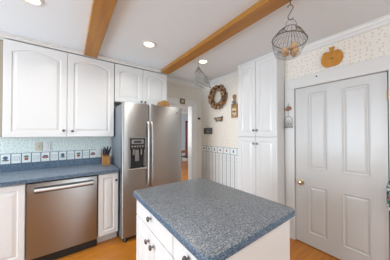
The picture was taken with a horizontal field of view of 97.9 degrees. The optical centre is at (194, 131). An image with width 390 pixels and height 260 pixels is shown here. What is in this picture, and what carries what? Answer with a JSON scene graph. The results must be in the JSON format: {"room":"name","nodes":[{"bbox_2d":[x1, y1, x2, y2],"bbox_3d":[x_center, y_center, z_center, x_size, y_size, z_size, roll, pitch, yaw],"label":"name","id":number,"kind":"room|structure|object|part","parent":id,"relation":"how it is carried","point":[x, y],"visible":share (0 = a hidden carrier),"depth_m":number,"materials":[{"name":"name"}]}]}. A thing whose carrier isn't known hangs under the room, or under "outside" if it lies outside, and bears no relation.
{"room":"kitchen","nodes":[
{"label":"kitchen","id":0,"kind":"room"},
{"bbox_2d":[0,82,200,177],"bbox_3d":[-2.088,0.169,2.203,5.449,2.447,0.120,0,-1,-36],"label":"wall","id":1,"kind":"structure","parent":0,"point":[26,144],"depth_m":2.48,"materials":[{"name":"paint"}]},
{"bbox_2d":[0,40,3,136],"bbox_3d":[-2.720,-0.479,1.551,1.350,1.068,0.193,0,-1,-36],"label":"trim","id":2,"kind":"structure","parent":1,"relation":"attached to","point":[1,41],"depth_m":1.87,"materials":[{"name":"white wood"}]},
{"bbox_2d":[35,142,41,150],"bbox_3d":[-2.006,0.192,2.176,0.070,0.112,0.018,0,-1,-36],"label":"light switch","id":3,"kind":"object","parent":1,"relation":"attached to","point":[38,145],"visible":1,"depth_m":2.18,"materials":[{"name":"beige plastic"}]},
{"bbox_2d":[43,142,49,149],"bbox_3d":[-1.943,0.189,2.226,0.070,0.112,0.010,0,-1,-36],"label":"wall outlet","id":4,"kind":"object","parent":1,"relation":"attached to","point":[46,145],"visible":1,"depth_m":2.22,"materials":[{"name":"white plastic"}]},
{"bbox_2d":[0,149,109,164],"bbox_3d":[-2.206,0.327,2.038,2.159,0.127,0.002,0,-1,-36],"label":"trim","id":5,"kind":"structure","parent":1,"relation":"attached to","point":[13,158],"depth_m":2.22,"materials":[{"name":"white tile"}]},
{"bbox_2d":[2,39,113,137],"bbox_3d":[-1.685,-0.466,2.236,1.092,1.073,0.309,0,-1,-36],"label":"upper cabinet","id":6,"kind":"object","parent":1,"relation":"attached to","point":[47,92],"visible":1,"depth_m":2.06,"materials":[{"name":"white wood"}]},
{"bbox_3d":[-1.836,-0.467,1.982,0.548,1.061,0.020,0,-1,-36],"label":"door","id":7,"kind":"part","parent":6,"relation":"part of","materials":[{"name":"white wood"}]},
{"bbox_3d":[-1.395,-0.463,2.306,0.539,1.061,0.020,0,-1,-36],"label":"door","id":8,"kind":"part","parent":6,"relation":"part of","materials":[{"name":"white wood"}]},
{"bbox_2d":[0,31,166,74],"bbox_3d":[-2.072,-1.034,1.959,3.770,0.047,0.313,0,-1,-36],"label":"trim","id":9,"kind":"structure","parent":1,"relation":"attached to","point":[3,35],"depth_m":2.13,"materials":[{"name":"white wood"}]},
{"bbox_2d":[96,149,101,156],"bbox_3d":[-1.462,0.321,2.579,0.075,0.120,0.010,0,-1,-36],"label":"wall outlet","id":10,"kind":"object","parent":1,"relation":"attached to","point":[98,151],"visible":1,"depth_m":2.58,"materials":[{"name":"white plastic"}]},
{"bbox_2d":[114,64,166,105],"bbox_3d":[-0.902,-0.715,2.815,0.838,0.563,0.309,0,-1,-36],"label":"upper cabinet","id":11,"kind":"object","parent":1,"relation":"attached to","point":[131,85],"visible":0.92,"depth_m":2.67,"materials":[{"name":"white wood"}]},
{"bbox_3d":[-1.004,-0.715,2.596,0.412,0.551,0.020,0,-1,-36],"label":"door","id":12,"kind":"part","parent":11,"relation":"part of","materials":[{"name":"white wood"}]},
{"bbox_3d":[-0.666,-0.712,2.845,0.420,0.551,0.020,0,-1,-36],"label":"door","id":13,"kind":"part","parent":11,"relation":"part of","materials":[{"name":"white wood"}]},
{"bbox_2d":[167,97,196,179],"bbox_3d":[-0.416,0.372,3.424,1.023,2.067,0.150,0,-1,-36],"label":"trim","id":14,"kind":"structure","parent":1,"relation":"attached to","point":[192,105],"depth_m":3.63,"materials":[{"name":"white wood"}]},
{"bbox_2d":[167,77,200,87],"bbox_3d":[-0.256,-1.001,3.468,0.945,0.080,0.034,0,-1,-36],"label":"trim","id":15,"kind":"structure","parent":1,"relation":"attached to","point":[172,80],"depth_m":3.46,"materials":[{"name":"white wood"}]},
{"bbox_2d":[181,114,187,157],"bbox_3d":[-1.442,0.232,7.950,6.100,2.447,0.120,0,-1,-36],"label":"wall","id":16,"kind":"structure","parent":0,"point":[184,117],"depth_m":8.52,"materials":[{"name":"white paint"}]},
{"bbox_2d":[181,112,187,160],"bbox_3d":[-1.423,0.230,7.840,6.000,2.447,0.080,0,-1,-36],"label":"trim","id":17,"kind":"structure","parent":16,"relation":"attached to","point":[183,159],"depth_m":8.50,"materials":[{"name":"white wood"}]},
{"bbox_2d":[185,121,187,154],"bbox_3d":[-0.353,0.403,8.644,0.280,1.880,0.050,0,-1,-36],"label":"trim","id":18,"kind":"structure","parent":16,"relation":"attached to","point":[186,121],"depth_m":8.56,"materials":[{"name":"red wood"}]},
{"bbox_2d":[0,0,389,111],"bbox_3d":[0.314,-1.101,2.539,9.700,0.100,10.900,0,-1,-36],"label":"ceiling","id":19,"kind":"structure","parent":0,"point":[175,27],"depth_m":1.70,"materials":[{"name":"paint"}]},
{"bbox_2d":[22,0,43,5],"bbox_3d":[-1.316,-1.060,1.352,0.168,0.009,0.168,0,-1,-36],"label":"recessed light","id":20,"kind":"object","parent":19,"relation":"in","point":[31,2],"visible":1,"depth_m":1.39,"materials":[{"name":"white glass"}]},
{"bbox_3d":[-1.316,-1.060,1.352,0.118,0.007,0.118,0,-1,-36],"label":"bulb","id":21,"kind":"part","parent":20,"relation":"part of","materials":[{"name":"white glass"}]},
{"bbox_2d":[84,0,116,57],"bbox_3d":[0.453,-1.056,-0.242,0.149,0.050,6.250,0,-1,-36],"label":"ceiling beam","id":22,"kind":"structure","parent":19,"relation":"attached to","point":[102,11],"depth_m":1.60,"materials":[{"name":"brown wood"}]},
{"bbox_2d":[142,40,155,47],"bbox_3d":[-0.556,-1.052,2.054,0.168,0.009,0.168,0,-1,-36],"label":"recessed light","id":23,"kind":"object","parent":19,"relation":"in","point":[148,44],"visible":1,"depth_m":2.05,"materials":[{"name":"white glass"}]},
{"bbox_3d":[-0.556,-1.052,2.054,0.118,0.007,0.118,0,-1,-36],"label":"bulb","id":24,"kind":"part","parent":23,"relation":"part of","materials":[{"name":"white glass"}]},
{"bbox_2d":[197,59,208,63],"bbox_3d":[0.121,-1.047,2.547,0.168,0.009,0.168,0,-1,-36],"label":"recessed light","id":25,"kind":"object","parent":19,"relation":"in","point":[201,61],"visible":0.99,"depth_m":2.53,"materials":[{"name":"white glass"}]},
{"bbox_2d":[161,0,291,73],"bbox_3d":[1.331,-1.049,0.404,0.149,0.050,6.250,0,-1,-36],"label":"ceiling beam","id":26,"kind":"structure","parent":19,"relation":"attached to","point":[262,8],"depth_m":1.70,"materials":[{"name":"brown wood"}]},
{"bbox_2d":[195,62,211,89],"bbox_3d":[0.111,-0.781,2.263,0.207,0.441,0.184,0,-1,-36],"label":"basket","id":27,"kind":"object","parent":26,"relation":"hanging from","point":[198,68],"visible":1,"depth_m":2.25,"materials":[{"name":"grey metal"}]},
{"bbox_2d":[55,160,339,259],"bbox_3d":[0.314,1.446,2.511,9.700,0.100,10.900,0,-1,-36],"label":"floor","id":28,"kind":"structure","parent":0,"point":[115,248],"depth_m":1.97,"materials":[{"name":"brown wood"}]},
{"bbox_2d":[0,183,27,259],"bbox_3d":[-2.056,0.951,1.754,0.516,0.872,0.622,0,-1,-36],"label":"base cabinet","id":29,"kind":"object","parent":28,"relation":"on","point":[13,198],"visible":0.67,"depth_m":1.63,"materials":[{"name":"white wood"}]},
{"bbox_2d":[26,175,96,259],"bbox_3d":[-1.579,0.955,2.070,0.609,0.872,0.626,0,-1,-36],"label":"dishwasher","id":30,"kind":"object","parent":28,"relation":"on","point":[61,214],"visible":0.98,"depth_m":1.83,"materials":[{"name":"silver metal"}]},
{"bbox_3d":[-1.401,0.596,1.845,0.510,0.029,0.046,0,-1,-36],"label":"handle","id":31,"kind":"part","parent":30,"relation":"part of","materials":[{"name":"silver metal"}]},
{"bbox_2d":[96,172,117,242],"bbox_3d":[-1.248,0.958,2.348,0.229,0.872,0.622,0,-1,-36],"label":"base cabinet","id":32,"kind":"object","parent":28,"relation":"on","point":[107,184],"visible":0.88,"depth_m":2.12,"materials":[{"name":"white wood"}]},
{"bbox_2d":[112,101,180,241],"bbox_3d":[-0.736,0.510,2.606,0.865,1.773,0.766,0,-1,-36],"label":"refrigerator","id":33,"kind":"object","parent":28,"relation":"on","point":[146,141],"visible":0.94,"depth_m":2.26,"materials":[{"name":"grey metal"}]},
{"bbox_3d":[-0.781,0.483,2.224,0.339,1.695,0.078,0,-1,-36],"label":"freezer door","id":34,"kind":"part","parent":33,"relation":"part of","materials":[{"name":"metal"}]},
{"bbox_3d":[-0.621,0.303,2.265,0.031,0.884,0.076,0,-1,-36],"label":"handle","id":35,"kind":"part","parent":33,"relation":"part of","materials":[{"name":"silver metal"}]},
{"bbox_3d":[-0.581,0.303,2.295,0.031,0.884,0.076,0,-1,-36],"label":"handle","id":36,"kind":"part","parent":33,"relation":"part of","materials":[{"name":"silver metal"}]},
{"bbox_2d":[157,100,169,106],"bbox_3d":[-0.472,-0.415,2.646,0.200,0.110,0.165,0,-1,-36],"label":"basket","id":37,"kind":"object","parent":33,"relation":"on","point":[161,103],"visible":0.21,"depth_m":2.58,"materials":[{"name":"brown wicker"}]},
{"bbox_3d":[-0.431,0.486,2.482,0.520,1.695,0.078,0,-1,-36],"label":"fridge door","id":38,"kind":"part","parent":33,"relation":"part of","materials":[{"name":"metal"}]},
{"bbox_2d":[181,150,187,167],"bbox_3d":[-0.271,1.102,6.762,0.475,0.680,0.420,-1,-1,39],"label":"wooden chair","id":39,"kind":"object","parent":28,"relation":"on","point":[183,151],"visible":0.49,"depth_m":6.80,"materials":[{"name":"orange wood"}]},
{"bbox_2d":[136,200,289,259],"bbox_3d":[0.039,0.945,1.167,0.666,0.872,0.879,0,-1,-36],"label":"kitchen island","id":40,"kind":"object","parent":28,"relation":"on","point":[154,241],"visible":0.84,"depth_m":0.95,"materials":[{"name":"white wood"}]},
{"bbox_3d":[-0.369,0.962,1.225,0.020,0.615,0.291,0,-1,-36],"label":"door","id":41,"kind":"part","parent":40,"relation":"part of","materials":[{"name":"white wood"}]},
{"bbox_3d":[-0.281,0.583,1.111,0.020,0.125,0.585,0,-1,-36],"label":"drawer","id":42,"kind":"part","parent":40,"relation":"part of","materials":[{"name":"white wood"}]},
{"bbox_3d":[-0.194,0.959,0.988,0.020,0.615,0.291,0,-1,-36],"label":"door","id":43,"kind":"part","parent":40,"relation":"part of","materials":[{"name":"white wood"}]},
{"bbox_3d":[-0.023,0.579,0.759,0.020,0.125,0.275,0,-1,-36],"label":"drawer","id":44,"kind":"part","parent":40,"relation":"part of","materials":[{"name":"white wood"}]},
{"bbox_2d":[133,178,294,259],"bbox_3d":[0.058,0.487,1.188,0.706,0.040,0.923,0,-1,-36],"label":"island countertop","id":45,"kind":"structure","parent":40,"relation":"on","point":[212,220],"depth_m":0.95,"materials":[{"name":"grey laminate"}]},
{"bbox_3d":[0.317,0.933,0.830,0.614,0.848,0.005,0,-1,-36],"label":"panel","id":46,"kind":"part","parent":40,"relation":"part of","materials":[{"name":"white wood"}]},
{"bbox_2d":[238,50,284,204],"bbox_3d":[0.940,0.172,2.487,0.231,2.446,0.642,0,-1,-36],"label":"pantry cabinet","id":47,"kind":"object","parent":28,"relation":"on","point":[261,80],"visible":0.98,"depth_m":2.35,"materials":[{"name":"white wood"}]},
{"bbox_3d":[0.784,0.690,2.563,0.020,1.212,0.312,0,-1,-36],"label":"door","id":48,"kind":"part","parent":47,"relation":"part of","materials":[{"name":"white wood"}]},
{"bbox_3d":[0.784,-0.469,2.576,0.020,1.086,0.312,0,-1,-36],"label":"door","id":49,"kind":"part","parent":47,"relation":"part of","materials":[{"name":"white wood"}]},
{"bbox_3d":[0.884,-1.034,2.459,0.026,0.034,0.642,0,-1,-36],"label":"moulding","id":50,"kind":"part","parent":47,"relation":"part of","materials":[{"name":"white wood"}]},
{"bbox_3d":[0.972,0.687,2.309,0.020,1.212,0.312,0,-1,-36],"label":"door","id":51,"kind":"part","parent":47,"relation":"part of","materials":[{"name":"white wood"}]},
{"bbox_3d":[0.972,-0.472,2.321,0.020,1.086,0.312,0,-1,-36],"label":"door","id":52,"kind":"part","parent":47,"relation":"part of","materials":[{"name":"white wood"}]},
{"bbox_3d":[-2.555,0.947,1.386,0.716,0.872,0.622,0,-1,-36],"label":"base cabinet","id":53,"kind":"object","parent":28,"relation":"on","visible":0},
{"bbox_2d":[0,157,118,186],"bbox_3d":[-2.004,0.450,1.801,2.111,0.125,0.618,0,-1,-36],"label":"countertop","id":54,"kind":"structure","parent":53,"relation":"on","point":[22,173],"depth_m":2.04,"materials":[{"name":"blue laminate"}]},
{"bbox_2d":[102,154,109,164],"bbox_3d":[-1.303,0.403,2.482,0.092,0.155,0.120,0,-1,-36],"label":"knife block","id":55,"kind":"object","parent":54,"relation":"on","point":[105,159],"visible":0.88,"depth_m":2.44,"materials":[{"name":"brown wood"}]},
{"bbox_2d":[201,24,389,150],"bbox_3d":[2.097,0.158,1.214,0.120,2.447,6.673,0,-1,-36],"label":"wall","id":56,"kind":"structure","parent":0,"point":[375,43],"depth_m":2.20,"materials":[{"name":"paper"}]},
{"bbox_2d":[204,128,211,133],"bbox_3d":[0.272,-0.033,3.577,0.018,0.164,0.250,0,-1,-36],"label":"sign","id":57,"kind":"object","parent":56,"relation":"attached to","point":[206,130],"visible":1,"depth_m":3.56,"materials":[{"name":"grey"}]},
{"bbox_2d":[208,84,226,109],"bbox_3d":[0.423,-0.672,3.301,0.104,0.489,0.486,0,-1,-36],"label":"wreath","id":58,"kind":"object","parent":56,"relation":"attached to","point":[215,88],"visible":0.99,"depth_m":3.25,"materials":[{"name":"brown plant"}]},
{"bbox_2d":[214,116,222,121],"bbox_3d":[0.452,-0.244,3.327,0.026,0.103,0.230,0,-1,-36],"label":"cutout","id":59,"kind":"object","parent":56,"relation":"attached to","point":[221,117],"visible":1,"depth_m":3.28,"materials":[{"name":"brown wood"}]},
{"bbox_2d":[201,151,237,188],"bbox_3d":[0.494,0.862,3.282,0.001,0.885,1.187,0,-1,-36],"label":"wainscoting","id":60,"kind":"structure","parent":56,"relation":"attached to","point":[221,168],"depth_m":3.28,"materials":[{"name":"wood"}]},
{"bbox_2d":[201,71,237,88],"bbox_3d":[0.479,-1.003,3.295,0.034,0.080,1.183,0,-1,-36],"label":"trim","id":61,"kind":"structure","parent":56,"relation":"attached to","point":[234,74],"depth_m":3.22,"materials":[{"name":"white wood"}]},
{"bbox_2d":[202,145,237,154],"bbox_3d":[0.500,0.359,3.278,0.002,0.120,1.165,0,-1,-36],"label":"trim","id":62,"kind":"structure","parent":56,"relation":"attached to","point":[232,151],"depth_m":3.27,"materials":[{"name":"white"}]},
{"bbox_2d":[231,94,237,117],"bbox_3d":[0.688,-0.452,2.994,0.043,0.405,0.132,0,-1,-36],"label":"cutting board","id":63,"kind":"object","parent":56,"relation":"attached to","point":[234,107],"visible":1,"depth_m":2.99,"materials":[{"name":"brown wood"}]},
{"bbox_2d":[321,46,342,67],"bbox_3d":[1.519,-0.832,1.889,0.021,0.215,0.196,0,-1,-36],"label":"cutout","id":64,"kind":"object","parent":56,"relation":"attached to","point":[332,58],"visible":1,"depth_m":1.88,"materials":[{"name":"orange wood"}]},
{"bbox_3d":[1.521,-0.898,1.886,0.018,0.083,0.052,0,-1,-36],"label":"stem","id":65,"kind":"part","parent":64,"relation":"part of","materials":[{"name":"orange wood"}]},
{"bbox_2d":[284,14,389,59],"bbox_3d":[2.610,-1.035,0.398,0.034,0.080,4.730,0,-1,-36],"label":"trim","id":66,"kind":"structure","parent":56,"relation":"attached to","point":[385,20],"depth_m":1.77,"materials":[{"name":"white wood"}]},
{"bbox_2d":[285,55,389,239],"bbox_3d":[1.580,0.347,1.906,0.149,2.084,1.043,0,-1,-36],"label":"trim","id":67,"kind":"structure","parent":56,"relation":"attached to","point":[380,64],"depth_m":2.17,"materials":[{"name":"grey"}]},
{"bbox_2d":[295,72,389,259],"bbox_3d":[1.528,0.413,1.864,0.097,1.930,0.804,0,-1,-36],"label":"door","id":68,"kind":"structure","parent":56,"relation":"in","point":[342,142],"depth_m":1.80,"materials":[{"name":"white wood"}]},
{"bbox_3d":[1.317,0.636,2.122,0.064,0.064,0.064,0,-1,-36],"label":"handle","id":69,"kind":"part","parent":68,"relation":"part of","materials":[{"name":"gold metal"}]},
{"bbox_3d":[1.449,-0.010,2.009,0.017,0.920,0.196,0,-1,-36],"label":"panel","id":70,"kind":"part","parent":68,"relation":"part of","materials":[{"name":"white wood"}]},
{"bbox_3d":[1.449,0.943,1.999,0.017,0.575,0.196,0,-1,-36],"label":"panel","id":71,"kind":"part","parent":68,"relation":"part of","materials":[{"name":"white wood"}]},
{"bbox_3d":[1.646,-0.013,1.742,0.017,0.920,0.217,0,-1,-36],"label":"panel","id":72,"kind":"part","parent":68,"relation":"part of","materials":[{"name":"white wood"}]},
{"bbox_3d":[1.646,0.940,1.731,0.017,0.575,0.217,0,-1,-36],"label":"panel","id":73,"kind":"part","parent":68,"relation":"part of","materials":[{"name":"white wood"}]},
{"bbox_2d":[386,179,389,210],"bbox_3d":[1.781,0.412,1.444,0.077,0.623,0.203,0,-1,-36],"label":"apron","id":74,"kind":"object","parent":56,"relation":"hanging from","point":[388,183],"visible":1,"depth_m":1.50,"materials":[{"name":"fabric"}]},
{"bbox_3d":[1.229,-0.300,2.237,0.028,0.156,0.075,0,-1,-36],"label":"wooden ornament","id":75,"kind":"object","parent":56,"relation":"hanging from","visible":0},
{"bbox_2d":[284,116,292,127],"bbox_3d":[1.229,-0.137,2.236,0.013,0.178,0.112,0,-1,-36],"label":"ornament","id":76,"kind":"object","parent":75,"relation":"hanging from","point":[290,126],"visible":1,"depth_m":2.23,"materials":[{"name":"grey"}]},
{"bbox_3d":[0.731,-0.932,1.299,0.038,0.163,0.030,0,-1,-36],"label":"ceiling hook","id":77,"kind":"object","parent":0,"visible":0},
{"bbox_2d":[272,19,307,59],"bbox_3d":[0.717,-0.716,1.296,0.242,0.292,0.243,0,-1,-36],"label":"basket","id":78,"kind":"object","parent":77,"relation":"hanging from","point":[296,26],"visible":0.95,"depth_m":1.28,"materials":[{"name":"brown"}]},
{"bbox_2d":[291,41,297,47],"bbox_3d":[0.734,-0.637,1.247,0.051,0.044,0.044,0,-1,-36],"label":"egg","id":79,"kind":"object","parent":78,"relation":"in","point":[293,43],"visible":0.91,"depth_m":1.23,"materials":[{"name":"brown food"}]}
]}

